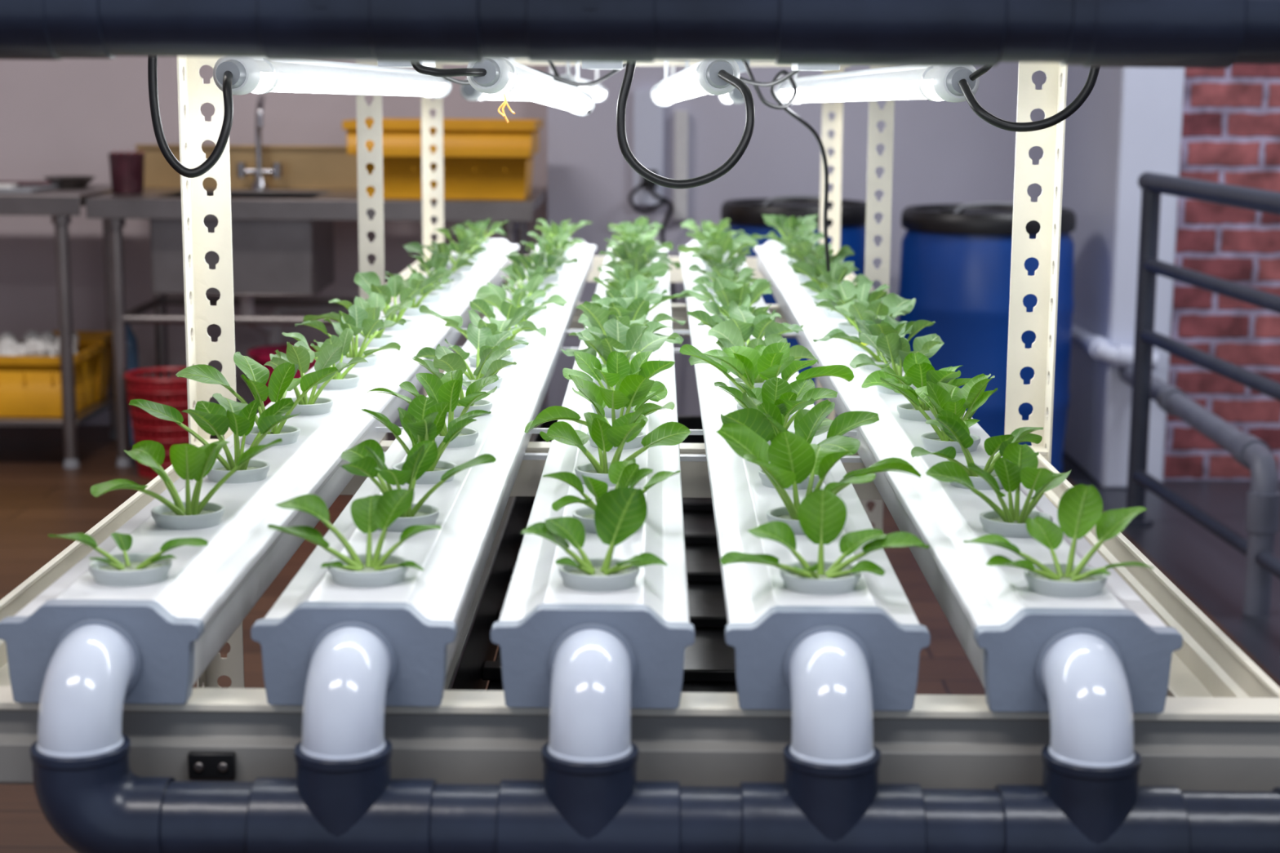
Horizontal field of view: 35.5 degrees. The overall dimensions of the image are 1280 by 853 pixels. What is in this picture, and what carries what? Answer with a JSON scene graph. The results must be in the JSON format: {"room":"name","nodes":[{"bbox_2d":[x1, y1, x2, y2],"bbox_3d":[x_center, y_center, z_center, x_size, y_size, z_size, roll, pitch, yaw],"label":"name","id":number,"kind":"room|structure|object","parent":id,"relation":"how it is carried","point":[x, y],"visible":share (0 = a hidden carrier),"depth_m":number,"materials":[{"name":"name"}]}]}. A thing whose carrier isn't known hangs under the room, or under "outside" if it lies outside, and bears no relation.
{"room":"indoor hydroponic farm","nodes":[
{"label":"indoor hydroponic farm","id":0,"kind":"room"},
{"bbox_2d":[0,56,547,403],"bbox_3d":[-0.236,-1.489,6.950,7.800,3.000,0.200,0,10,0],"label":"wall","id":1,"kind":"structure","parent":0,"point":[64,117],"depth_m":6.96,"materials":[{"name":"paint"}]},
{"bbox_2d":[0,425,1279,852],"bbox_3d":[-0.288,0.848,2.534,7.800,0.100,9.700,0,10,0],"label":"floor","id":2,"kind":"structure","parent":0,"point":[40,498],"depth_m":5.28,"materials":[{"name":"brown wood"}]},
{"bbox_2d":[0,184,116,468],"bbox_3d":[-2.334,-0.345,6.530,1.230,0.860,0.654,0,10,0],"label":"work table","id":3,"kind":"object","parent":2,"relation":"on","point":[60,203],"visible":0.66,"depth_m":6.26,"materials":[{"name":"silver metal"}]},
{"bbox_2d":[0,181,59,192],"bbox_3d":[-2.057,-0.770,6.380,0.382,0.032,0.300,0,10,0],"label":"cutting boards","id":4,"kind":"object","parent":3,"relation":"on","point":[5,186],"visible":1,"depth_m":6.32,"materials":[{"name":"grey plastic"}]},
{"bbox_2d":[0,330,104,417],"bbox_3d":[-2.031,-0.179,6.482,0.500,0.252,0.360,0,10,0],"label":"crate","id":5,"kind":"object","parent":3,"relation":"on","point":[30,380],"visible":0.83,"depth_m":6.34,"materials":[{"name":"plastic"}]},
{"bbox_2d":[52,330,112,401],"bbox_3d":[-1.879,-0.200,6.701,0.220,0.220,0.180,0,10,0],"label":"crate","id":6,"kind":"object","parent":3,"relation":"on","point":[87,340],"visible":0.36,"depth_m":6.67,"materials":[{"name":"plastic"}]},
{"bbox_2d":[125,323,139,446],"bbox_3d":[-1.714,-0.159,6.686,0.080,0.450,0.080,0,10,0],"label":"water bottle","id":7,"kind":"object","parent":2,"relation":"on","point":[132,349],"visible":0.17,"depth_m":6.65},
{"bbox_2d":[123,366,193,478],"bbox_3d":[-1.464,-0.010,6.222,0.268,0.318,0.268,0,10,0],"label":"plastic basket","id":8,"kind":"object","parent":2,"relation":"on","point":[171,392],"visible":0.44,"depth_m":6.12,"materials":[{"name":"plastic"}]},
{"bbox_2d":[248,343,318,407],"bbox_3d":[-1.101,-0.074,6.513,0.336,0.350,0.336,0,10,0],"label":"bucket","id":9,"kind":"object","parent":2,"relation":"on","point":[261,354],"visible":0.18,"depth_m":6.42,"materials":[{"name":"plastic"}]},
{"bbox_2d":[268,306,348,345],"bbox_3d":[-0.848,-0.212,7.004,0.902,0.457,0.054,0,10,0],"label":"box","id":10,"kind":"object","parent":2,"relation":"on","point":[275,338],"visible":0.24,"depth_m":6.96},
{"bbox_2d":[85,144,544,467],"bbox_3d":[-1.018,-0.405,6.534,1.380,0.995,0.644,0,10,0],"label":"sink counter","id":11,"kind":"object","parent":2,"relation":"on","point":[283,242],"visible":0.59,"depth_m":6.28,"materials":[{"name":"silver metal"}]},
{"bbox_2d":[107,150,145,194],"bbox_3d":[-1.646,-0.817,6.419,0.116,0.135,0.116,0,10,0],"label":"cup","id":12,"kind":"object","parent":11,"relation":"on","point":[126,170],"visible":1,"depth_m":6.38,"materials":[{"name":"red plastic"}]},
{"bbox_2d":[236,94,282,190],"bbox_3d":[-1.273,-0.938,6.610,0.152,0.316,0.196,0,10,0],"label":"kitchen faucet","id":13,"kind":"object","parent":11,"relation":"on","point":[260,183],"visible":1,"depth_m":6.68,"materials":[{"name":"silver metal"}]},
{"bbox_2d":[355,144,537,199],"bbox_3d":[-0.606,-0.812,6.360,0.540,0.160,0.360,0,10,0],"label":"crate","id":14,"kind":"object","parent":11,"relation":"on","point":[468,173],"visible":0.73,"depth_m":6.20,"materials":[{"name":"plastic"}]},
{"bbox_2d":[342,118,542,154],"bbox_3d":[-0.625,-0.934,6.441,0.600,0.105,0.440,0,10,0],"label":"crate","id":15,"kind":"object","parent":14,"relation":"on","point":[396,132],"visible":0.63,"depth_m":6.23,"materials":[{"name":"plastic"}]},
{"bbox_2d":[444,415,737,693],"bbox_3d":[-0.001,0.479,2.452,0.394,0.660,2.032,0,10,0],"label":"tank","id":16,"kind":"object","parent":2,"relation":"on","point":[709,663],"visible":0.08,"depth_m":2.40,"materials":[{"name":"black plastic"}]},
{"bbox_2d":[355,60,894,529],"bbox_3d":[-0.022,-0.558,3.892,0.914,2.212,0.986,0,10,0],"label":"rack","id":17,"kind":"object","parent":2,"relation":"on","point":[679,311],"visible":0.2,"depth_m":3.45,"materials":[{"name":"metal"}]},
{"bbox_2d":[377,58,849,87],"bbox_3d":[-0.018,-0.543,3.022,0.890,0.056,2.356,0,10,0],"label":"bars","id":18,"kind":"object","parent":17,"relation":"attached to","point":[616,66],"visible":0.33,"depth_m":2.40,"materials":[{"name":"beige paint"}]},
{"bbox_2d":[213,57,452,97],"bbox_3d":[-0.329,-0.421,2.366,0.037,0.075,1.230,1,10,3],"label":"tube","id":19,"kind":"object","parent":18,"relation":"attached to","point":[255,75],"visible":0.78,"depth_m":2.10,"materials":[{"name":"white"}]},
{"bbox_2d":[147,56,233,177],"bbox_3d":[-0.380,-0.309,1.728,0.082,0.187,0.041,-8,13,-40],"label":"power cable","id":20,"kind":"object","parent":19,"relation":"attached to","point":[220,147],"visible":0.89,"depth_m":1.73,"materials":[{"name":"black rubber"}]},
{"bbox_2d":[466,58,595,115],"bbox_3d":[-0.111,-0.408,2.366,0.037,0.099,1.190,1,10,3],"label":"tube","id":21,"kind":"object","parent":18,"relation":"attached to","point":[508,77],"visible":0.88,"depth_m":2.06,"materials":[{"name":"white"}]},
{"bbox_2d":[410,62,486,76],"bbox_3d":[-0.165,-0.345,1.747,0.084,0.078,0.021,-7,13,-38],"label":"power cable","id":22,"kind":"object","parent":21,"relation":"attached to","point":[420,68],"visible":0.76,"depth_m":1.74,"materials":[{"name":"black rubber"}]},
{"bbox_2d":[650,60,740,106],"bbox_3d":[0.053,-0.413,2.364,0.037,0.085,1.190,0,10,-2],"label":"tube","id":23,"kind":"object","parent":18,"relation":"attached to","point":[700,78],"visible":0.85,"depth_m":1.99,"materials":[{"name":"white"}]},
{"bbox_2d":[616,62,755,188],"bbox_3d":[0.043,-0.301,1.721,0.115,0.192,0.059,-6,12,-32],"label":"power cable","id":24,"kind":"object","parent":23,"relation":"attached to","point":[724,75],"visible":0.93,"depth_m":1.73,"materials":[{"name":"black rubber"}]},
{"bbox_2d":[775,66,979,104],"bbox_3d":[0.251,-0.414,2.362,0.037,0.081,1.231,0,10,-3],"label":"tube","id":25,"kind":"object","parent":18,"relation":"attached to","point":[933,83],"visible":0.76,"depth_m":2.08,"materials":[{"name":"white"}]},
{"bbox_2d":[742,60,830,271],"bbox_3d":[0.221,-0.357,2.716,0.056,0.323,0.340,5,11,27],"label":"power cable","id":26,"kind":"object","parent":25,"relation":"hanging from","point":[781,105],"visible":0.91,"depth_m":2.69,"materials":[{"name":"black rubber"}]},
{"bbox_2d":[958,66,1100,132],"bbox_3d":[0.335,-0.324,1.715,0.127,0.142,0.033,4,10,19],"label":"power cable","id":27,"kind":"object","parent":25,"relation":"attached to","point":[977,108],"visible":0.88,"depth_m":1.72,"materials":[{"name":"black rubber"}]},
{"bbox_2d":[0,56,1279,791],"bbox_3d":[-0.023,-0.170,1.649,1.170,2.212,0.929,0,10,0],"label":"rack","id":28,"kind":"object","parent":2,"relation":"on","point":[1218,728],"visible":0.43,"depth_m":1.25,"materials":[{"name":"beige metal"}]},
{"bbox_2d":[187,751,236,779],"bbox_3d":[-0.266,0.211,1.243,0.029,0.017,0.008,0,10,0],"label":"plate","id":29,"kind":"object","parent":28,"relation":"attached to","point":[202,765],"visible":1,"depth_m":1.24,"materials":[{"name":"black plastic"}]},
{"bbox_2d":[0,238,519,757],"bbox_3d":[-0.321,-0.089,2.616,0.125,0.083,2.951,0,10,0],"label":"channel","id":30,"kind":"object","parent":28,"relation":"on","point":[83,649],"visible":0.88,"depth_m":1.33,"materials":[{"name":"white plastic"}]},
{"bbox_2d":[48,532,208,586],"bbox_3d":[-0.334,0.086,1.297,0.097,0.033,0.052,4,10,18],"label":"seedling","id":31,"kind":"object","parent":30,"relation":"on","point":[125,569],"visible":1,"depth_m":1.30,"materials":[{"name":"plant"}]},
{"bbox_2d":[90,438,282,529],"bbox_3d":[-0.324,0.041,1.448,0.124,0.070,0.119,0,10,0],"label":"seedling","id":32,"kind":"object","parent":30,"relation":"on","point":[188,461],"visible":1,"depth_m":1.45,"materials":[{"name":"plant"}]},
{"bbox_2d":[128,393,300,483],"bbox_3d":[-0.330,0.012,1.614,0.140,0.070,0.109,9,13,41],"label":"seedling","id":33,"kind":"object","parent":30,"relation":"on","point":[215,419],"visible":0.92,"depth_m":1.61,"materials":[{"name":"plant"}]},
{"bbox_2d":[175,351,339,445],"bbox_3d":[-0.354,-0.024,1.799,0.140,0.078,0.130,-5,11,-27],"label":"seedling","id":34,"kind":"object","parent":30,"relation":"on","point":[282,380],"visible":0.85,"depth_m":1.78,"materials":[{"name":"plant"}]},
{"bbox_2d":[263,342,368,415],"bbox_3d":[-0.338,-0.050,1.950,0.094,0.077,0.132,5,11,27],"label":"seedling","id":35,"kind":"object","parent":30,"relation":"on","point":[313,405],"visible":0.66,"depth_m":1.94,"materials":[{"name":"plant"}]},
{"bbox_2d":[281,328,400,389],"bbox_3d":[-0.330,-0.072,2.120,0.128,0.063,0.091,-8,13,-41],"label":"seedling","id":36,"kind":"object","parent":30,"relation":"on","point":[344,380],"visible":0.66,"depth_m":2.11,"materials":[{"name":"plant"}]},
{"bbox_2d":[294,304,406,367],"bbox_3d":[-0.335,-0.100,2.268,0.107,0.069,0.117,3,10,16],"label":"seedling","id":37,"kind":"object","parent":30,"relation":"on","point":[357,320],"visible":0.77,"depth_m":2.26,"materials":[{"name":"plant"}]},
{"bbox_2d":[302,292,413,346],"bbox_3d":[-0.331,-0.126,2.427,0.100,0.066,0.134,-9,13,-43],"label":"seedling","id":38,"kind":"object","parent":30,"relation":"on","point":[375,304],"visible":0.7,"depth_m":2.43,"materials":[{"name":"plant"}]},
{"bbox_2d":[354,271,438,330],"bbox_3d":[-0.320,-0.160,2.596,0.111,0.075,0.142,0,10,0],"label":"seedling","id":39,"kind":"object","parent":30,"relation":"on","point":[370,282],"visible":0.62,"depth_m":2.60,"materials":[{"name":"plant"}]},
{"bbox_2d":[385,271,453,315],"bbox_3d":[-0.306,-0.182,2.767,0.094,0.059,0.123,0,10,0],"label":"seedling","id":40,"kind":"object","parent":30,"relation":"on","point":[415,281],"visible":0.59,"depth_m":2.75,"materials":[{"name":"plant"}]},
{"bbox_2d":[402,241,482,280],"bbox_3d":[-0.322,-0.271,3.256,0.128,0.068,0.107,-2,10,-12],"label":"seedling","id":41,"kind":"object","parent":30,"relation":"on","point":[441,248],"visible":0.7,"depth_m":3.24,"materials":[{"name":"plant"}]},
{"bbox_2d":[408,253,477,291],"bbox_3d":[-0.319,-0.235,3.074,0.112,0.059,0.094,7,12,35],"label":"seedling","id":42,"kind":"object","parent":30,"relation":"on","point":[437,260],"visible":0.73,"depth_m":3.07,"materials":[{"name":"plant"}]},
{"bbox_2d":[250,239,596,759],"bbox_3d":[-0.164,-0.088,2.615,0.125,0.083,2.951,0,10,0],"label":"channel","id":43,"kind":"object","parent":28,"relation":"on","point":[344,655],"visible":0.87,"depth_m":1.27,"materials":[{"name":"white plastic"}]},
{"bbox_2d":[267,487,441,587],"bbox_3d":[-0.185,0.072,1.306,0.110,0.059,0.072,0,10,0],"label":"seedling","id":44,"kind":"object","parent":43,"relation":"on","point":[370,513],"visible":1,"depth_m":1.30,"materials":[{"name":"plant"}]},
{"bbox_2d":[337,439,496,532],"bbox_3d":[-0.163,0.044,1.448,0.119,0.066,0.103,0,10,0],"label":"seedling","id":45,"kind":"object","parent":43,"relation":"on","point":[366,459],"visible":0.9,"depth_m":1.45,"materials":[{"name":"plant"}]},
{"bbox_2d":[361,395,491,484],"bbox_3d":[-0.166,0.013,1.620,0.077,0.068,0.117,6,11,29],"label":"seedling","id":46,"kind":"object","parent":43,"relation":"on","point":[424,419],"visible":0.83,"depth_m":1.61,"materials":[{"name":"plant"}]},
{"bbox_2d":[367,369,498,448],"bbox_3d":[-0.171,-0.011,1.771,0.091,0.064,0.131,-7,12,-38],"label":"seedling","id":47,"kind":"object","parent":43,"relation":"on","point":[447,388],"visible":0.77,"depth_m":1.78,"materials":[{"name":"plant"}]},
{"bbox_2d":[412,343,516,417],"bbox_3d":[-0.168,-0.040,1.925,0.100,0.069,0.145,0,10,0],"label":"seedling","id":48,"kind":"object","parent":43,"relation":"on","point":[446,360],"visible":0.73,"depth_m":1.92,"materials":[{"name":"plant"}]},
{"bbox_2d":[413,323,531,390],"bbox_3d":[-0.166,-0.069,2.098,0.098,0.066,0.119,-9,14,-44],"label":"seedling","id":49,"kind":"object","parent":43,"relation":"on","point":[482,339],"visible":0.71,"depth_m":2.11,"materials":[{"name":"plant"}]},
{"bbox_2d":[418,305,531,367],"bbox_3d":[-0.181,-0.100,2.261,0.112,0.072,0.146,-3,10,-18],"label":"seedling","id":50,"kind":"object","parent":43,"relation":"on","point":[496,326],"visible":0.68,"depth_m":2.27,"materials":[{"name":"plant"}]},
{"bbox_2d":[469,298,546,349],"bbox_3d":[-0.158,-0.126,2.429,0.095,0.066,0.148,0,10,0],"label":"seedling","id":51,"kind":"object","parent":43,"relation":"on","point":[508,309],"visible":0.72,"depth_m":2.40,"materials":[{"name":"plant"}]},
{"bbox_2d":[475,273,559,316],"bbox_3d":[-0.177,-0.181,2.765,0.113,0.060,0.096,-4,11,-24],"label":"seedling","id":52,"kind":"object","parent":43,"relation":"on","point":[533,284],"visible":0.62,"depth_m":2.77,"materials":[{"name":"plant"}]},
{"bbox_2d":[475,282,568,331],"bbox_3d":[-0.151,-0.156,2.609,0.118,0.065,0.128,0,10,0],"label":"seedling","id":53,"kind":"object","parent":43,"relation":"on","point":[500,295],"visible":0.56,"depth_m":2.58,"materials":[{"name":"plant"}]},
{"bbox_2d":[497,263,556,303],"bbox_3d":[-0.164,-0.209,2.922,0.087,0.062,0.119,0,10,0],"label":"seedling","id":54,"kind":"object","parent":43,"relation":"on","point":[515,273],"visible":0.53,"depth_m":2.91,"materials":[{"name":"plant"}]},
{"bbox_2d":[502,252,566,291],"bbox_3d":[-0.163,-0.236,3.079,0.097,0.062,0.138,0,10,0],"label":"seedling","id":55,"kind":"object","parent":43,"relation":"on","point":[553,261],"visible":0.62,"depth_m":3.10,"materials":[{"name":"plant"}]},
{"bbox_2d":[490,240,694,762],"bbox_3d":[-0.017,-0.087,2.614,0.125,0.083,2.951,0,10,0],"label":"channel","id":56,"kind":"object","parent":28,"relation":"on","point":[591,659],"visible":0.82,"depth_m":1.23,"materials":[{"name":"white plastic"}]},
{"bbox_2d":[520,486,666,591],"bbox_3d":[-0.030,0.074,1.291,0.095,0.063,0.057,0,10,0],"label":"seedling","id":57,"kind":"object","parent":56,"relation":"on","point":[620,513],"visible":1,"depth_m":1.30,"materials":[{"name":"plant"}]},
{"bbox_2d":[524,374,675,449],"bbox_3d":[-0.026,-0.014,1.771,0.131,0.072,0.111,4,11,21],"label":"seedling","id":58,"kind":"object","parent":56,"relation":"on","point":[631,390],"visible":0.8,"depth_m":1.76,"materials":[{"name":"plant"}]},
{"bbox_2d":[542,457,680,533],"bbox_3d":[-0.020,0.052,1.454,0.108,0.050,0.063,-4,11,-23],"label":"seedling","id":59,"kind":"object","parent":56,"relation":"on","point":[621,473],"visible":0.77,"depth_m":1.45,"materials":[{"name":"plant"}]},
{"bbox_2d":[539,405,690,486],"bbox_3d":[-0.029,0.014,1.622,0.128,0.067,0.089,4,10,19],"label":"seedling","id":60,"kind":"object","parent":56,"relation":"on","point":[626,428],"visible":0.91,"depth_m":1.61,"materials":[{"name":"plant"}]},
{"bbox_2d":[562,350,675,417],"bbox_3d":[-0.020,-0.040,1.938,0.107,0.066,0.139,0,10,0],"label":"seedling","id":61,"kind":"object","parent":56,"relation":"on","point":[618,367],"visible":0.53,"depth_m":1.93,"materials":[{"name":"plant"}]},
{"bbox_2d":[560,317,679,389],"bbox_3d":[-0.021,-0.072,2.104,0.128,0.073,0.152,0,10,0],"label":"seedling","id":62,"kind":"object","parent":56,"relation":"on","point":[624,339],"visible":0.67,"depth_m":2.12,"materials":[{"name":"plant"}]},
{"bbox_2d":[576,301,684,364],"bbox_3d":[-0.030,-0.107,2.270,0.119,0.084,0.128,-4,11,-25],"label":"seedling","id":63,"kind":"object","parent":56,"relation":"on","point":[593,315],"visible":0.4,"depth_m":2.24,"materials":[{"name":"plant"}]},
{"bbox_2d":[597,262,670,282],"bbox_3d":[-0.018,-0.208,2.926,0.109,0.061,0.099,3,10,15],"label":"seedling","id":64,"kind":"object","parent":56,"relation":"on","point":[660,269],"visible":0.44,"depth_m":2.93,"materials":[{"name":"plant"}]},
{"bbox_2d":[590,296,685,324],"bbox_3d":[-0.024,-0.125,2.424,0.115,0.069,0.128,-8,13,-40],"label":"seedling","id":65,"kind":"object","parent":56,"relation":"on","point":[632,307],"visible":0.49,"depth_m":2.41,"materials":[{"name":"plant"}]},
{"bbox_2d":[599,240,680,268],"bbox_3d":[-0.005,-0.267,3.251,0.136,0.066,0.089,2,10,11],"label":"seedling","id":66,"kind":"object","parent":56,"relation":"on","point":[628,249],"visible":0.52,"depth_m":3.25,"materials":[{"name":"plant"}]},
{"bbox_2d":[591,278,688,312],"bbox_3d":[-0.012,-0.156,2.604,0.127,0.068,0.102,5,11,26],"label":"seedling","id":67,"kind":"object","parent":56,"relation":"on","point":[637,288],"visible":0.44,"depth_m":2.61,"materials":[{"name":"plant"}]},
{"bbox_2d":[375,328,862,462],"bbox_3d":[-0.021,-0.053,2.468,0.720,0.032,0.842,0,10,0],"label":"crossbar","id":68,"kind":"object","parent":28,"relation":"attached to","point":[535,456],"visible":0.21,"depth_m":2.06,"materials":[{"name":"white plastic"}]},
{"bbox_2d":[0,0,1279,67],"bbox_3d":[-0.010,-0.242,1.115,1.360,0.078,0.057,0,10,0],"label":"pipe","id":69,"kind":"object","parent":28,"relation":"attached to","point":[1117,33],"visible":1,"depth_m":1.09,"materials":[{"name":"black plastic"}]},
{"bbox_2d":[29,733,1279,852],"bbox_3d":[0.124,0.231,1.196,0.975,0.078,0.058,0,10,0],"label":"pipe","id":70,"kind":"object","parent":28,"relation":"attached to","point":[95,803],"visible":0.8,"depth_m":1.17,"materials":[{"name":"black plastic"}]},
{"bbox_2d":[678,240,930,764],"bbox_3d":[0.127,-0.086,2.613,0.125,0.083,2.951,0,10,0],"label":"channel","id":71,"kind":"object","parent":28,"relation":"on","point":[832,661],"visible":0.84,"depth_m":1.23,"materials":[{"name":"white plastic"}]},
{"bbox_2d":[677,235,751,271],"bbox_3d":[0.132,-0.294,3.409,0.128,0.068,0.089,-3,10,-17],"label":"seedling","id":72,"kind":"object","parent":71,"relation":"on","point":[726,242],"visible":0.59,"depth_m":3.39,"materials":[{"name":"plant"}]},
{"bbox_2d":[677,276,772,317],"bbox_3d":[0.110,-0.156,2.589,0.122,0.075,0.126,0,10,0],"label":"seedling","id":73,"kind":"object","parent":71,"relation":"on","point":[726,291],"visible":0.62,"depth_m":2.58,"materials":[{"name":"plant"}]},
{"bbox_2d":[691,266,761,305],"bbox_3d":[0.125,-0.203,2.903,0.101,0.060,0.120,0,10,0],"label":"seedling","id":74,"kind":"object","parent":71,"relation":"on","point":[744,274],"visible":0.44,"depth_m":2.92,"materials":[{"name":"plant"}]},
{"bbox_2d":[686,303,804,346],"bbox_3d":[0.133,-0.097,2.262,0.142,0.071,0.122,6,11,31],"label":"seedling","id":75,"kind":"object","parent":71,"relation":"on","point":[760,326],"visible":0.57,"depth_m":2.25,"materials":[{"name":"plant"}]},
{"bbox_2d":[688,320,818,391],"bbox_3d":[0.116,-0.068,2.087,0.130,0.072,0.135,-3,10,-17],"label":"seedling","id":76,"kind":"object","parent":71,"relation":"on","point":[728,335],"visible":0.27,"depth_m":2.12,"materials":[{"name":"plant"}]},
{"bbox_2d":[679,342,853,409],"bbox_3d":[0.115,-0.047,1.963,0.145,0.073,0.137,8,13,39],"label":"seedling","id":77,"kind":"object","parent":71,"relation":"on","point":[769,362],"visible":0.62,"depth_m":1.95,"materials":[{"name":"plant"}]},
{"bbox_2d":[714,377,837,445],"bbox_3d":[0.125,-0.010,1.779,0.109,0.063,0.109,8,12,37],"label":"seedling","id":78,"kind":"object","parent":71,"relation":"on","point":[794,396],"visible":0.61,"depth_m":1.77,"materials":[{"name":"plant"}]},
{"bbox_2d":[720,391,879,489],"bbox_3d":[0.134,0.015,1.611,0.120,0.072,0.151,4,10,18],"label":"seedling","id":79,"kind":"object","parent":71,"relation":"on","point":[764,419],"visible":0.62,"depth_m":1.60,"materials":[{"name":"plant"}]},
{"bbox_2d":[715,422,920,534],"bbox_3d":[0.127,0.041,1.452,0.128,0.075,0.121,-5,11,-27],"label":"seedling","id":80,"kind":"object","parent":71,"relation":"on","point":[792,458],"visible":0.8,"depth_m":1.46,"materials":[{"name":"plant"}]},
{"bbox_2d":[720,488,929,595],"bbox_3d":[0.119,0.076,1.288,0.135,0.062,0.059,0,10,0],"label":"seedling","id":81,"kind":"object","parent":71,"relation":"on","point":[821,513],"visible":1,"depth_m":1.29,"materials":[{"name":"plant"}]},
{"bbox_2d":[754,240,1182,767],"bbox_3d":[0.281,-0.084,2.612,0.125,0.083,2.951,0,10,0],"label":"channel","id":82,"kind":"object","parent":28,"relation":"on","point":[1091,664],"visible":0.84,"depth_m":1.28,"materials":[{"name":"white plastic"}]},
{"bbox_2d":[761,214,817,248],"bbox_3d":[0.292,-0.379,3.897,0.111,0.071,0.122,0,10,0],"label":"seedling","id":83,"kind":"object","parent":82,"relation":"on","point":[777,222],"visible":0.6,"depth_m":3.90,"materials":[{"name":"plant"}]},
{"bbox_2d":[780,245,854,282],"bbox_3d":[0.287,-0.266,3.266,0.119,0.064,0.114,0,10,0],"label":"seedling","id":84,"kind":"object","parent":82,"relation":"on","point":[846,251],"visible":0.48,"depth_m":3.23,"materials":[{"name":"plant"}]},
{"bbox_2d":[788,261,869,302],"bbox_3d":[0.271,-0.209,2.917,0.105,0.069,0.108,-7,12,-35],"label":"seedling","id":85,"kind":"object","parent":82,"relation":"on","point":[837,272],"visible":0.54,"depth_m":2.91,"materials":[{"name":"plant"}]},
{"bbox_2d":[811,280,889,334],"bbox_3d":[0.284,-0.151,2.596,0.124,0.065,0.138,0,10,0],"label":"seedling","id":86,"kind":"object","parent":82,"relation":"on","point":[846,291],"visible":0.51,"depth_m":2.61,"materials":[{"name":"plant"}]},
{"bbox_2d":[814,293,915,351],"bbox_3d":[0.267,-0.123,2.422,0.118,0.069,0.138,3,10,17],"label":"seedling","id":87,"kind":"object","parent":82,"relation":"on","point":[893,305],"visible":0.6,"depth_m":2.43,"materials":[{"name":"plant"}]},
{"bbox_2d":[813,315,935,370],"bbox_3d":[0.277,-0.093,2.260,0.132,0.065,0.126,-3,11,-21],"label":"seedling","id":88,"kind":"object","parent":82,"relation":"on","point":[890,325],"visible":0.68,"depth_m":2.26,"materials":[{"name":"plant"}]},
{"bbox_2d":[848,330,944,395],"bbox_3d":[0.272,-0.069,2.105,0.090,0.070,0.151,3,10,13],"label":"seedling","id":89,"kind":"object","parent":82,"relation":"on","point":[893,348],"visible":0.71,"depth_m":2.08,"materials":[{"name":"plant"}]},
{"bbox_2d":[861,352,972,421],"bbox_3d":[0.274,-0.035,1.926,0.119,0.064,0.096,0,10,0],"label":"seedling","id":90,"kind":"object","parent":82,"relation":"on","point":[918,369],"visible":0.7,"depth_m":1.92,"materials":[{"name":"plant"}]},
{"bbox_2d":[880,373,997,453],"bbox_3d":[0.266,-0.012,1.767,0.103,0.074,0.139,0,10,0],"label":"seedling","id":91,"kind":"object","parent":82,"relation":"on","point":[940,397],"visible":0.76,"depth_m":1.78,"materials":[{"name":"plant"}]},
{"bbox_2d":[911,410,1043,489],"bbox_3d":[0.273,0.018,1.617,0.103,0.065,0.097,2,10,11],"label":"seedling","id":92,"kind":"object","parent":82,"relation":"on","point":[948,421],"visible":0.73,"depth_m":1.60,"materials":[{"name":"plant"}]},
{"bbox_2d":[925,442,1071,537],"bbox_3d":[0.269,0.046,1.466,0.096,0.062,0.099,6,11,31],"label":"seedling","id":93,"kind":"object","parent":82,"relation":"on","point":[1019,463],"visible":0.94,"depth_m":1.45,"materials":[{"name":"plant"}]},
{"bbox_2d":[963,484,1153,598],"bbox_3d":[0.269,0.074,1.289,0.121,0.067,0.067,0,10,0],"label":"seedling","id":94,"kind":"object","parent":82,"relation":"on","point":[1080,508],"visible":1,"depth_m":1.29,"materials":[{"name":"plant"}]},
{"bbox_2d":[720,195,866,436],"bbox_3d":[0.500,-0.318,6.456,0.496,0.870,0.496,0,10,0],"label":"drum","id":95,"kind":"object","parent":2,"relation":"on","point":[744,215],"visible":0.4,"depth_m":6.23,"materials":[{"name":"plastic"}]},
{"bbox_2d":[547,62,1046,415],"bbox_3d":[0.585,-1.456,6.796,1.795,3.000,0.100,0,10,0],"label":"wall partition","id":96,"kind":"structure","parent":2,"relation":"on","point":[944,153],"depth_m":6.84,"materials":[{"name":"grey paint"}]},
{"bbox_2d":[628,88,688,345],"bbox_3d":[0.060,-0.555,6.852,0.201,1.182,0.108,0,10,0],"label":"electrical trunking","id":97,"kind":"object","parent":96,"relation":"attached to","point":[647,116],"visible":0.69,"depth_m":6.79,"materials":[{"name":"paint"}]},
{"bbox_2d":[897,201,1076,473],"bbox_3d":[1.063,-0.267,6.186,0.536,0.870,0.536,0,10,0],"label":"drum","id":98,"kind":"object","parent":2,"relation":"on","point":[956,259],"visible":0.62,"depth_m":5.95,"materials":[{"name":"plastic"}]},
{"bbox_2d":[1057,65,1185,488],"bbox_3d":[1.521,-1.368,6.321,0.186,3.000,0.950,0,10,0],"label":"wall column","id":99,"kind":"structure","parent":2,"relation":"on","point":[1129,126],"depth_m":6.07,"materials":[{"name":"paint"}]},
{"bbox_2d":[1125,172,1279,578],"bbox_3d":[1.462,-0.023,4.472,0.100,0.981,2.299,0,10,-3],"label":"stair railing","id":100,"kind":"object","parent":2,"relation":"on","point":[1152,184],"visible":0.88,"depth_m":5.26,"materials":[{"name":"metal"}]},
{"bbox_2d":[1119,365,1279,617],"bbox_3d":[1.459,0.123,5.338,0.090,0.397,1.477,0,10,0],"label":"pipe","id":101,"kind":"object","parent":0,"point":[1263,500],"depth_m":4.65,"materials":[{"name":"plastic"}]},
{"bbox_2d":[1163,63,1279,480],"bbox_3d":[2.634,-1.320,6.091,2.044,3.000,0.200,0,10,0],"label":"wall","id":102,"kind":"structure","parent":0,"point":[1230,135],"depth_m":6.14,"materials":[{"name":"brick"}]},
{"bbox_2d":[1071,322,1158,369],"bbox_3d":[1.458,-0.292,6.443,0.193,0.090,0.979,0,10,0],"label":"pipe","id":103,"kind":"object","parent":102,"relation":"attached to","point":[1099,348],"visible":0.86,"depth_m":5.99,"materials":[{"name":"paint"}]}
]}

